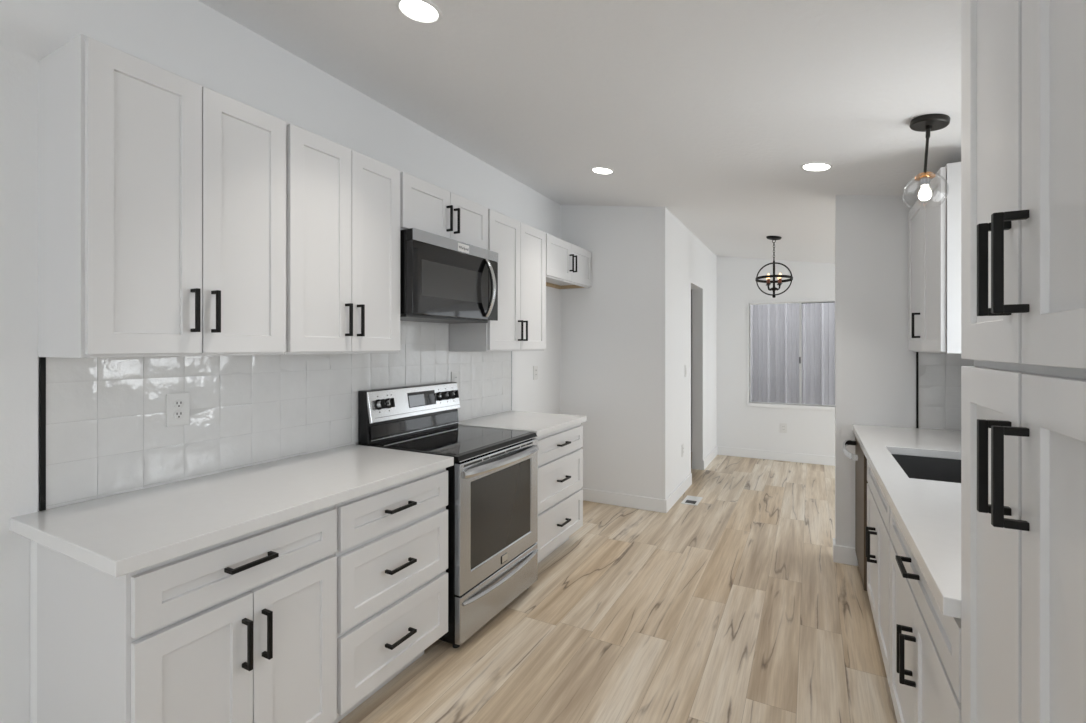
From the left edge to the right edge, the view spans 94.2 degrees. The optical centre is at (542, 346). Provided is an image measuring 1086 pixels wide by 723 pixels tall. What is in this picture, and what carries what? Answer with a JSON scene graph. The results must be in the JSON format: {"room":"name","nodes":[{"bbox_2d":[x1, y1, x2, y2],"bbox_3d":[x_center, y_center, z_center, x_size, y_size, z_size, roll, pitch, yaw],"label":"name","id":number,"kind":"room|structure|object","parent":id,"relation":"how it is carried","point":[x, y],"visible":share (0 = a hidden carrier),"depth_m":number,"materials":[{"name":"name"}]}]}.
{"room":"kitchen","nodes":[
{"label":"kitchen","id":0,"kind":"room"},
{"bbox_2d":[0,0,559,722],"bbox_3d":[-1.613,0.026,1.544,0.132,2.785,7.613,0,0,28],"label":"wall","id":1,"kind":"structure","parent":0,"point":[191,40],"depth_m":1.76,"materials":[{"name":"white paint"}]},
{"bbox_2d":[38,34,285,357],"bbox_3d":[-1.248,-0.419,1.733,0.357,0.904,0.616,0,0,28],"label":"upper cabinet","id":2,"kind":"object","parent":1,"relation":"attached to","point":[162,192],"visible":1,"depth_m":1.54,"materials":[{"name":"white wood"}]},
{"bbox_2d":[46,321,510,509],"bbox_3d":[-0.894,0.174,2.768,0.013,0.660,2.740,0,0,28],"label":"tiled wall","id":3,"kind":"structure","parent":1,"relation":"attached to","point":[107,433],"depth_m":2.01,"materials":[{"name":"white tile"}]},
{"bbox_2d":[39,357,45,510],"bbox_3d":[-1.540,0.269,1.554,0.012,0.472,0.012,0,0,28],"label":"trim","id":4,"kind":"structure","parent":3,"relation":"attached to","point":[42,360],"depth_m":1.55,"materials":[{"name":"black metal"}]},
{"bbox_2d":[166,392,189,426],"bbox_3d":[-1.357,0.235,1.879,0.009,0.122,0.078,0,0,28],"label":"outlet","id":5,"kind":"object","parent":3,"relation":"attached to","point":[177,404],"visible":1,"depth_m":1.88,"materials":[{"name":"white plastic"}]},
{"bbox_2d":[174,400,183,408],"bbox_3d":[-1.355,0.215,1.877,0.004,0.033,0.033,0,0,28],"label":"receptacle","id":6,"kind":"object","parent":5,"relation":"attached to","point":[178,404],"depth_m":1.88,"materials":[{"name":"grey plastic"}]},
{"bbox_2d":[174,410,183,418],"bbox_3d":[-1.355,0.255,1.877,0.004,0.033,0.033,0,0,28],"label":"receptacle","id":7,"kind":"object","parent":5,"relation":"attached to","point":[178,414],"depth_m":1.88,"materials":[{"name":"grey plastic"}]},
{"bbox_2d":[451,371,458,388],"bbox_3d":[-0.581,0.226,3.338,0.009,0.118,0.072,0,0,28],"label":"outlet","id":8,"kind":"object","parent":3,"relation":"attached to","point":[454,375],"visible":0.67,"depth_m":3.34,"materials":[{"name":"white plastic"}]},
{"bbox_2d":[511,351,511,409],"bbox_3d":[-0.251,0.269,3.980,0.011,0.472,0.004,0,0,28],"label":"trim","id":9,"kind":"structure","parent":3,"relation":"attached to","point":[511,351],"depth_m":3.98,"materials":[{"name":"silver metal"}]},
{"bbox_2d":[284,122,399,354],"bbox_3d":[-0.960,-0.419,2.275,0.357,0.904,0.606,0,0,28],"label":"upper cabinet","id":10,"kind":"object","parent":1,"relation":"attached to","point":[343,203],"visible":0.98,"depth_m":2.16,"materials":[{"name":"white wood"}]},
{"bbox_2d":[400,170,487,249],"bbox_3d":[-0.639,-0.724,2.879,0.357,0.294,0.758,0,0,28],"label":"upper cabinet","id":11,"kind":"object","parent":1,"relation":"attached to","point":[425,206],"visible":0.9,"depth_m":2.75,"materials":[{"name":"white wood"}]},
{"bbox_2d":[400,228,497,323],"bbox_3d":[-0.592,-0.361,2.853,0.447,0.429,0.752,0,0,28],"label":"microwave","id":12,"kind":"object","parent":11,"relation":"attached to","point":[443,279],"visible":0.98,"depth_m":2.67,"materials":[{"name":"black glass"}]},
{"bbox_2d":[449,208,545,351],"bbox_3d":[-0.279,-0.419,3.555,0.357,0.904,0.770,0,0,28],"label":"upper cabinet","id":13,"kind":"object","parent":1,"relation":"attached to","point":[520,247],"visible":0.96,"depth_m":3.43,"materials":[{"name":"white wood"}]},
{"bbox_2d":[533,366,537,379],"bbox_3d":[-0.062,0.226,4.337,0.009,0.118,0.075,0,0,28],"label":"outlet","id":14,"kind":"object","parent":1,"relation":"attached to","point":[535,368],"visible":1,"depth_m":4.32,"materials":[{"name":"white plastic"}]},
{"bbox_2d":[546,233,590,289],"bbox_3d":[0.113,-0.702,4.293,0.357,0.338,0.896,0,0,28],"label":"upper cabinet","id":15,"kind":"object","parent":1,"relation":"attached to","point":[568,265],"visible":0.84,"depth_m":4.20,"materials":[{"name":"white wood"}]},
{"bbox_2d":[198,0,960,263],"bbox_3d":[0.515,-1.156,1.821,7.600,1.305,10.500,0,0,28],"label":"ceiling","id":16,"kind":"structure","parent":0,"point":[709,113],"depth_m":2.21,"materials":[{"name":"white paint"}]},
{"bbox_2d":[395,0,441,23],"bbox_3d":[-0.445,-1.206,1.812,0.164,0.029,0.166,0,0,28],"label":"recessed light","id":17,"kind":"object","parent":16,"relation":"in","point":[421,11],"visible":1,"depth_m":1.81,"materials":[{"name":"white plastic"}]},
{"bbox_2d":[591,167,613,174],"bbox_3d":[0.409,-1.210,3.478,0.164,0.029,0.166,0,0,28],"label":"recessed light","id":18,"kind":"object","parent":16,"relation":"in","point":[600,170],"visible":1,"depth_m":3.47,"materials":[{"name":"white plastic"}]},
{"bbox_2d":[593,168,611,173],"bbox_3d":[0.409,-1.211,3.478,0.132,0.022,0.133,0,0,28],"label":"diffuser","id":19,"kind":"object","parent":18,"relation":"attached to","point":[596,170],"depth_m":3.48,"materials":[{"name":"white plastic"}]},
{"bbox_2d":[755,236,792,297],"bbox_3d":[2.257,-0.776,4.934,0.334,0.606,0.335,0,0,28],"label":"chandelier","id":20,"kind":"object","parent":16,"relation":"hanging from","point":[779,281],"visible":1,"depth_m":4.90,"materials":[{"name":"black metal"}]},
{"bbox_2d":[800,162,832,171],"bbox_3d":[1.543,-1.013,2.849,0.164,0.029,0.166,0,0,28],"label":"recessed light","id":21,"kind":"object","parent":16,"relation":"in","point":[810,166],"visible":1,"depth_m":2.84,"materials":[{"name":"white plastic"}]},
{"bbox_2d":[804,164,829,169],"bbox_3d":[1.543,-1.014,2.849,0.132,0.022,0.133,0,0,28],"label":"diffuser","id":22,"kind":"object","parent":21,"relation":"attached to","point":[806,166],"depth_m":2.85,"materials":[{"name":"white plastic"}]},
{"bbox_2d":[902,114,949,207],"bbox_3d":[1.611,-0.778,2.124,0.165,0.370,0.158,0,0,28],"label":"pendant light","id":23,"kind":"object","parent":16,"relation":"hanging from","point":[926,123],"visible":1,"depth_m":2.11,"materials":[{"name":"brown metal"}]},
{"bbox_2d":[920,177,929,186],"bbox_3d":[1.608,-0.692,2.126,0.034,0.032,0.034,0,0,28],"label":"socket","id":24,"kind":"object","parent":23,"relation":"attached to","point":[924,181],"depth_m":2.11,"materials":[{"name":"silver metal"}]},
{"bbox_2d":[560,205,668,499],"bbox_3d":[0.633,0.035,4.593,0.995,2.767,0.120,0,0,28],"label":"wall","id":25,"kind":"structure","parent":0,"point":[614,332],"depth_m":4.50,"materials":[{"name":"white paint"}]},
{"bbox_2d":[581,488,664,512],"bbox_3d":[0.601,1.363,4.534,0.995,0.112,0.014,0,0,28],"label":"baseboard","id":26,"kind":"structure","parent":25,"relation":"attached to","point":[605,497],"depth_m":4.46,"materials":[{"name":"white paint"}]},
{"bbox_2d":[338,452,896,722],"bbox_3d":[0.515,1.479,1.821,7.600,0.120,10.500,0,0,28],"label":"floor","id":27,"kind":"structure","parent":0,"point":[733,606],"depth_m":2.50,"materials":[{"name":"brown wood"}]},
{"bbox_2d":[30,505,336,722],"bbox_3d":[-1.116,0.981,1.634,0.656,0.874,0.614,0,0,28],"label":"base cabinet","id":28,"kind":"object","parent":27,"relation":"on","point":[241,629],"visible":0.94,"depth_m":1.43,"materials":[{"name":"white wood"}]},
{"bbox_2d":[10,444,453,576],"bbox_3d":[-0.993,0.524,1.898,0.653,0.038,1.269,0,0,28],"label":"countertop","id":29,"kind":"structure","parent":28,"relation":"on","point":[117,535],"depth_m":1.59,"materials":[{"name":"white stone"}]},
{"bbox_2d":[332,468,447,722],"bbox_3d":[-0.834,0.981,2.180,0.670,0.874,0.610,0,0,28],"label":"base cabinet","id":30,"kind":"object","parent":27,"relation":"on","point":[392,552],"visible":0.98,"depth_m":1.98,"materials":[{"name":"white wood"}]},
{"bbox_2d":[358,382,538,647],"bbox_3d":[-0.469,0.825,2.790,0.720,1.188,0.750,0,0,28],"label":"range","id":31,"kind":"object","parent":27,"relation":"on","point":[492,507],"visible":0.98,"depth_m":2.62,"materials":[{"name":"silver metal"}]},
{"bbox_2d":[369,425,536,461],"bbox_3d":[-0.463,0.519,2.787,0.576,0.026,0.750,0,0,28],"label":"cooktop","id":32,"kind":"object","parent":31,"relation":"in","point":[460,442],"depth_m":2.71,"materials":[{"name":"black glass"}]},
{"bbox_2d":[536,423,582,562],"bbox_3d":[-0.139,0.981,3.486,0.670,0.874,0.730,0,0,28],"label":"base cabinet","id":33,"kind":"object","parent":27,"relation":"on","point":[560,452],"visible":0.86,"depth_m":3.33,"materials":[{"name":"white wood"}]},
{"bbox_2d":[458,411,586,437],"bbox_3d":[-0.148,0.524,3.487,0.653,0.038,0.756,0,0,28],"label":"countertop","id":34,"kind":"structure","parent":33,"relation":"on","point":[542,424],"depth_m":3.39,"materials":[{"name":"white stone"}]},
{"bbox_2d":[681,495,702,505],"bbox_3d":[1.371,1.416,4.642,0.142,0.006,0.265,0,0,28],"label":"floor vent","id":35,"kind":"object","parent":27,"relation":"in","point":[690,500],"visible":1,"depth_m":4.63,"materials":[{"name":"white plastic"}]},
{"bbox_2d":[843,436,867,590],"bbox_3d":[2.110,0.985,2.861,0.706,0.868,0.598,0,0,28],"label":"dishwasher","id":36,"kind":"object","parent":27,"relation":"on","point":[861,482],"visible":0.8,"depth_m":2.85,"materials":[{"name":"silver metal"}]},
{"bbox_2d":[866,461,890,686],"bbox_3d":[1.784,0.981,2.175,0.660,0.874,0.896,0,0,28],"label":"base cabinet","id":37,"kind":"object","parent":27,"relation":"on","point":[878,538],"visible":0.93,"depth_m":2.24,"materials":[{"name":"white wood"}]},
{"bbox_2d":[890,508,960,722],"bbox_3d":[1.331,0.981,1.324,0.660,0.874,1.029,0,0,28],"label":"base cabinet","id":38,"kind":"object","parent":27,"relation":"on","point":[925,643],"visible":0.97,"depth_m":1.41,"materials":[{"name":"white wood"}]},
{"bbox_2d":[852,424,960,618],"bbox_3d":[1.696,0.524,1.998,0.649,0.038,2.564,0,0,28],"label":"countertop","id":39,"kind":"structure","parent":38,"relation":"on","point":[927,513],"depth_m":1.65,"materials":[{"name":"white stone"}]},
{"bbox_2d":[892,454,960,482],"bbox_3d":[1.750,0.651,2.152,0.449,0.214,0.741,0,0,28],"label":"sink","id":40,"kind":"object","parent":39,"relation":"in","point":[916,467],"visible":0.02,"depth_m":2.47,"materials":[{"name":"grey"}]},
{"bbox_2d":[961,0,1085,722],"bbox_3d":[0.934,0.281,0.577,0.660,2.275,0.656,0,0,28],"label":"pantry cabinet","id":41,"kind":"object","parent":27,"relation":"on","point":[1023,62],"visible":1,"depth_m":0.70,"materials":[{"name":"white wood"}]},
{"bbox_2d":[669,211,716,494],"bbox_3d":[1.637,0.102,5.551,0.120,2.634,2.514,0,0,28],"label":"wall","id":42,"kind":"structure","parent":0,"point":[692,265],"depth_m":5.16,"materials":[{"name":"white paint"}]},
{"bbox_2d":[665,446,717,512],"bbox_3d":[1.665,1.363,5.460,0.014,0.112,2.648,0,0,28],"label":"baseboard","id":43,"kind":"structure","parent":42,"relation":"attached to","point":[680,490],"depth_m":4.86,"materials":[{"name":"white paint"}]},
{"bbox_2d":[691,256,834,455],"bbox_3d":[3.161,-0.070,6.244,6.680,2.978,0.140,0,0,28],"label":"wall","id":44,"kind":"structure","parent":0,"point":[739,425],"depth_m":6.43,"materials":[{"name":"white paint"}]},
{"bbox_2d":[718,446,834,465],"bbox_3d":[4.137,1.363,5.638,4.186,0.112,0.014,0,0,28],"label":"baseboard","id":45,"kind":"structure","parent":44,"relation":"attached to","point":[728,451],"depth_m":6.28,"materials":[{"name":"white paint"}]},
{"bbox_2d":[780,423,786,432],"bbox_3d":[2.980,1.012,6.255,0.078,0.118,0.009,0,0,28],"label":"outlet","id":46,"kind":"object","parent":44,"relation":"attached to","point":[783,426],"visible":1,"depth_m":6.25,"materials":[{"name":"white plastic"}]},
{"bbox_2d":[747,299,834,410],"bbox_3d":[3.164,0.099,6.197,1.214,1.330,0.105,0,0,28],"label":"window","id":47,"kind":"structure","parent":44,"relation":"in","point":[800,405],"depth_m":6.23,"materials":[{"name":"white paint"}]},
{"bbox_2d":[835,195,917,565],"bbox_3d":[2.337,0.205,3.175,0.863,2.427,0.115,0,0,28],"label":"wall partition","id":48,"kind":"structure","parent":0,"point":[875,368],"depth_m":3.24,"materials":[{"name":"white paint"}]},
{"bbox_2d":[918,352,973,430],"bbox_3d":[2.449,0.267,3.044,0.303,0.475,0.012,0,0,28],"label":"tiled wall","id":49,"kind":"structure","parent":48,"relation":"attached to","point":[939,374],"depth_m":3.06,"materials":[{"name":"white tile"}]},
{"bbox_2d":[916,352,917,427],"bbox_3d":[2.311,0.269,3.117,0.010,0.472,0.012,0,0,28],"label":"trim","id":50,"kind":"structure","parent":49,"relation":"attached to","point":[916,352],"depth_m":3.11,"materials":[{"name":"black metal"}]},
{"bbox_3d":[3.643,0.271,2.481,2.095,2.296,0.115,0,0,28],"label":"wall","id":51,"kind":"structure","parent":0,"visible":0},
{"bbox_2d":[833,538,856,565],"bbox_3d":[3.256,1.363,2.687,2.972,0.112,0.143,0,0,28],"label":"baseboard","id":52,"kind":"structure","parent":51,"relation":"attached to","point":[841,554],"depth_m":3.29,"materials":[{"name":"white paint"}]},
{"bbox_3d":[1.877,0.262,1.518,0.120,2.314,3.243,0,0,28],"label":"wall","id":53,"kind":"structure","parent":0,"visible":0},
{"bbox_2d":[908,162,960,353],"bbox_3d":[2.197,-0.405,2.666,0.392,0.876,0.911,0,0,28],"label":"upper cabinet","id":54,"kind":"object","parent":53,"relation":"attached to","point":[934,227],"visible":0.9,"depth_m":2.46,"materials":[{"name":"white wood"}]},
{"label":"outside","id":55,"kind":"structure","parent":0,"visible":0},
{"bbox_3d":[4.896,1.544,7.080,10.000,0.150,2.900,0,0,28],"label":"yard","id":56,"kind":"structure","parent":55,"visible":0},
{"bbox_2d":[751,302,834,404],"bbox_3d":[3.262,0.069,7.411,3.602,2.800,0.190,0,0,28],"label":"fence","id":57,"kind":"object","parent":56,"relation":"on","point":[774,327],"visible":0.13,"depth_m":7.21,"materials":[{"name":"grey metal"}]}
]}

